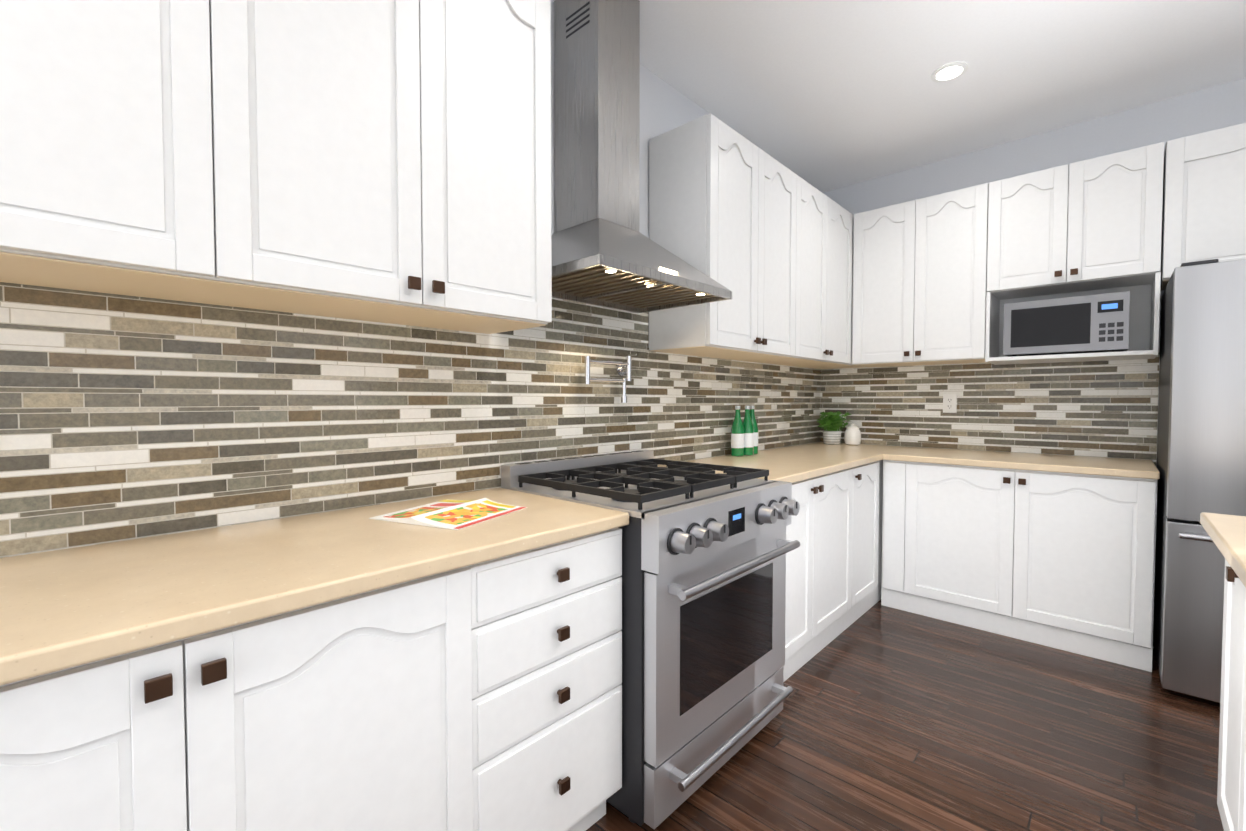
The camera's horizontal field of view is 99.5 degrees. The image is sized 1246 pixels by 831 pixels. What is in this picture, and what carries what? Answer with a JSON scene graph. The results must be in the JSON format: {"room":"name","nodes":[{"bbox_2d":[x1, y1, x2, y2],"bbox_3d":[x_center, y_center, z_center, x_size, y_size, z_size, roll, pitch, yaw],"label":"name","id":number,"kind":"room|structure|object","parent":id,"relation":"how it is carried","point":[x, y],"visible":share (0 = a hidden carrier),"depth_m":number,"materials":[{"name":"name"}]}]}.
{"room":"kitchen","nodes":[
{"label":"kitchen","id":0,"kind":"room"},
{"bbox_2d":[551,0,710,347],"bbox_3d":[-0.930,-0.207,1.464,0.100,2.780,7.200,2,2,43],"label":"wall","id":1,"kind":"structure","parent":0,"point":[665,106],"depth_m":2.49,"materials":[{"name":"paint"}]},
{"bbox_2d":[0,0,263,306],"bbox_3d":[-1.199,-0.755,0.819,0.341,0.988,0.956,2,2,43],"label":"upper cabinet","id":2,"kind":"object","parent":1,"relation":"attached to","point":[130,129],"depth_m":0.95,"materials":[{"name":"white wood"}]},
{"bbox_2d":[236,0,551,333],"bbox_3d":[-0.649,-0.772,1.410,0.341,0.988,0.896,2,2,43],"label":"upper cabinet","id":3,"kind":"object","parent":1,"relation":"attached to","point":[385,161],"depth_m":1.30,"materials":[{"name":"white wood"}]},
{"bbox_2d":[0,282,820,557],"bbox_3d":[-0.109,-0.180,2.267,0.006,0.920,4.692,2,2,43],"label":"backsplash","id":4,"kind":"structure","parent":1,"relation":"attached to","point":[124,417],"depth_m":1.43,"materials":[{"name":"tile"}]},
{"bbox_2d":[584,354,636,402],"bbox_3d":[-0.056,-0.161,2.249,0.095,0.213,0.292,2,2,43],"label":"pot filler","id":5,"kind":"object","parent":4,"relation":"attached to","point":[622,368],"visible":1,"depth_m":2.27,"materials":[{"name":"silver metal"}]},
{"bbox_2d":[551,0,731,312],"bbox_3d":[0.001,-1.035,1.986,0.500,1.148,0.743,2,2,43],"label":"range hood","id":6,"kind":"object","parent":1,"relation":"attached to","point":[605,252],"visible":0.94,"depth_m":1.96,"materials":[{"name":"silver metal"}]},
{"bbox_2d":[649,114,804,361],"bbox_3d":[0.552,-0.809,2.699,0.341,0.988,0.892,2,2,43],"label":"upper cabinet","id":7,"kind":"object","parent":1,"relation":"attached to","point":[765,238],"depth_m":2.44,"materials":[{"name":"white wood"}]},
{"bbox_2d":[757,181,852,368],"bbox_3d":[1.079,-0.825,3.264,0.341,0.988,0.891,2,2,43],"label":"upper cabinet","id":8,"kind":"object","parent":1,"relation":"attached to","point":[828,226],"depth_m":3.19,"materials":[{"name":"white wood"}]},
{"bbox_2d":[825,365,863,368],"bbox_3d":[1.480,-0.838,3.694,0.341,0.988,0.402,2,2,43],"label":"upper cabinet","id":9,"kind":"object","parent":1,"relation":"attached to","point":[826,367],"depth_m":3.75,"materials":[{"name":"beige wood"}]},
{"bbox_2d":[552,0,1245,192],"bbox_3d":[0.717,-1.603,-0.111,4.600,0.100,7.200,2,2,43],"label":"ceiling","id":10,"kind":"structure","parent":0,"point":[822,96],"depth_m":2.46,"materials":[{"name":"paint"}]},
{"bbox_2d":[931,62,967,81],"bbox_3d":[1.544,-1.623,2.495,0.150,0.008,0.150,2,2,43],"label":"recessed light","id":11,"kind":"object","parent":10,"relation":"in","point":[949,71],"visible":1,"depth_m":2.49,"materials":[{"name":"white plastic"}]},
{"bbox_2d":[586,600,1223,830],"bbox_3d":[0.717,1.276,-0.028,4.600,0.100,7.200,2,2,43],"label":"floor","id":12,"kind":"structure","parent":0,"point":[886,718],"depth_m":1.86,"materials":[{"name":"brown wood"}]},
{"bbox_2d":[0,563,483,830],"bbox_3d":[-0.898,0.760,0.984,0.617,0.874,1.019,2,2,43],"label":"base cabinet","id":13,"kind":"object","parent":12,"relation":"on","point":[363,711],"depth_m":0.88,"materials":[{"name":"white wood"}]},
{"bbox_2d":[0,488,628,685],"bbox_3d":[-0.869,0.303,0.987,0.638,0.035,1.924,2,2,43],"label":"countertop","id":14,"kind":"structure","parent":13,"relation":"on","point":[62,609],"depth_m":0.98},
{"bbox_2d":[369,498,526,529],"bbox_3d":[-0.476,0.262,1.465,0.300,0.018,0.290,1,2,24],"label":"magazine","id":15,"kind":"object","parent":14,"relation":"on","point":[453,514],"visible":1,"depth_m":1.42,"materials":[{"name":"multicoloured paper"}]},
{"bbox_2d":[480,528,621,830],"bbox_3d":[-0.407,0.745,1.511,0.617,0.874,0.542,2,2,43],"label":"base cabinet","id":16,"kind":"object","parent":12,"relation":"on","point":[485,696],"depth_m":1.31,"materials":[{"name":"white wood"}]},
{"bbox_2d":[501,450,799,828],"bbox_3d":[0.118,0.673,1.938,0.790,0.994,0.792,2,2,43],"label":"range","id":17,"kind":"object","parent":12,"relation":"on","point":[706,693],"visible":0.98,"depth_m":1.61,"materials":[{"name":"silver metal"}]},
{"bbox_2d":[783,465,862,681],"bbox_3d":[0.681,0.711,2.678,0.617,0.874,1.046,2,2,43],"label":"base cabinet","id":18,"kind":"object","parent":12,"relation":"on","point":[833,572],"depth_m":2.53,"materials":[{"name":"white wood"}]},
{"bbox_2d":[658,442,905,482],"bbox_3d":[1.036,0.245,3.016,0.660,0.035,2.048,2,2,43],"label":"countertop","id":19,"kind":"structure","parent":18,"relation":"on","point":[796,463],"depth_m":2.80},
{"bbox_2d":[731,406,743,456],"bbox_3d":[0.645,0.086,2.965,0.073,0.283,0.073,2,2,43],"label":"bottle","id":20,"kind":"object","parent":19,"relation":"on","point":[737,439],"visible":0.98,"depth_m":2.94,"materials":[{"name":"green glass"}]},
{"bbox_2d":[742,406,753,455],"bbox_3d":[0.710,0.085,3.013,0.073,0.283,0.073,2,2,43],"label":"bottle","id":21,"kind":"object","parent":19,"relation":"on","point":[748,437],"visible":0.85,"depth_m":2.98,"materials":[{"name":"green glass"}]},
{"bbox_2d":[750,406,757,453],"bbox_3d":[0.754,0.083,3.082,0.073,0.283,0.073,2,2,43],"label":"bottle","id":22,"kind":"object","parent":19,"relation":"on","point":[753,419],"visible":0.56,"depth_m":3.06,"materials":[{"name":"green glass"}]},
{"bbox_2d":[817,411,851,444],"bbox_3d":[1.486,0.088,3.764,0.244,0.234,0.244,2,2,43],"label":"plant","id":23,"kind":"object","parent":19,"relation":"on","point":[831,422],"visible":1,"depth_m":3.73,"materials":[{"name":"green plant"}]},
{"bbox_2d":[844,423,860,444],"bbox_3d":[1.623,0.130,3.723,0.112,0.153,0.112,2,2,43],"label":"jar","id":24,"kind":"object","parent":19,"relation":"on","point":[852,434],"visible":1,"depth_m":3.68,"materials":[{"name":"white ceramic"}]},
{"bbox_2d":[859,460,882,617],"bbox_3d":[1.121,0.698,3.151,0.617,0.874,0.483,2,2,43],"label":"base cabinet","id":25,"kind":"object","parent":12,"relation":"on","point":[871,502],"depth_m":3.04,"materials":[{"name":"white wood"}]},
{"bbox_2d":[881,460,1157,671],"bbox_3d":[2.150,0.704,2.951,1.145,0.874,0.644,2,2,43],"label":"base cabinet","id":26,"kind":"object","parent":12,"relation":"on","point":[1062,561],"visible":1,"depth_m":2.66,"materials":[{"name":"white wood"}]},
{"bbox_2d":[890,447,1159,479],"bbox_3d":[2.164,0.248,2.924,1.115,0.035,0.644,2,2,43],"label":"countertop","id":27,"kind":"structure","parent":26,"relation":"on","point":[1103,466],"depth_m":2.75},
{"bbox_2d":[1153,259,1245,702],"bbox_3d":[2.816,0.274,2.124,0.900,1.780,0.867,2,2,43],"label":"fridge","id":28,"kind":"object","parent":12,"relation":"on","point":[1201,452],"visible":0.98,"depth_m":2.10,"materials":[{"name":"silver metal"}]},
{"bbox_2d":[1217,559,1232,822],"bbox_3d":[1.736,0.756,1.098,0.617,0.874,0.389,2,2,43],"label":"base cabinet","id":29,"kind":"object","parent":12,"relation":"on","point":[1228,578],"depth_m":1.40,"materials":[{"name":"white wood"}]},
{"bbox_2d":[1222,570,1245,830],"bbox_3d":[1.345,0.768,0.678,0.617,0.874,0.999,2,2,43],"label":"base cabinet","id":30,"kind":"object","parent":12,"relation":"on","point":[1231,796],"depth_m":1.29,"materials":[{"name":"white wood"}]},
{"bbox_2d":[1200,512,1245,586],"bbox_3d":[0.721,0.332,-0.032,0.745,0.035,3.460,2,2,43],"label":"countertop","id":31,"kind":"structure","parent":30,"relation":"on","point":[1226,533],"depth_m":1.23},
{"bbox_2d":[820,78,1245,466],"bbox_3d":[3.136,-0.238,2.527,4.400,2.780,0.100,2,2,43],"label":"wall","id":32,"kind":"structure","parent":0,"point":[1204,110],"depth_m":3.00,"materials":[{"name":"paint"}]},
{"bbox_2d":[851,183,988,366],"bbox_3d":[1.885,-0.826,3.342,0.745,0.992,0.369,2,2,43],"label":"upper cabinet","id":33,"kind":"object","parent":32,"relation":"attached to","point":[919,280],"visible":1,"depth_m":3.20,"materials":[{"name":"white wood"}]},
{"bbox_2d":[820,352,1159,465],"bbox_3d":[2.151,-0.050,3.377,1.792,0.595,0.006,2,2,43],"label":"backsplash","id":34,"kind":"structure","parent":32,"relation":"attached to","point":[1108,409],"depth_m":3.20,"materials":[{"name":"tile"}]},
{"bbox_2d":[943,394,956,412],"bbox_3d":[2.110,-0.078,3.403,0.076,0.120,0.009,2,2,43],"label":"outlet","id":35,"kind":"object","parent":34,"relation":"attached to","point":[949,403],"visible":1,"depth_m":3.40,"materials":[{"name":"white plastic"}]},
{"bbox_2d":[985,142,1163,364],"bbox_3d":[2.401,-0.803,2.841,0.690,1.008,0.400,2,2,43],"label":"upper cabinet","id":36,"kind":"object","parent":32,"relation":"attached to","point":[1092,226],"visible":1,"depth_m":2.74,"materials":[{"name":"white wood"}]},
{"bbox_2d":[1003,291,1129,356],"bbox_3d":[2.388,-0.464,2.847,0.494,0.286,0.392,2,2,43],"label":"microwave","id":37,"kind":"object","parent":36,"relation":"in","point":[1097,323],"visible":0.9,"depth_m":2.69,"materials":[{"name":"silver metal"}]},
{"bbox_2d":[1160,123,1245,290],"bbox_3d":[3.005,-0.965,2.295,0.920,0.654,0.369,2,2,43],"label":"upper cabinet","id":38,"kind":"object","parent":32,"relation":"attached to","point":[1204,199],"visible":0.9,"depth_m":2.41,"materials":[{"name":"white wood"}]}
]}

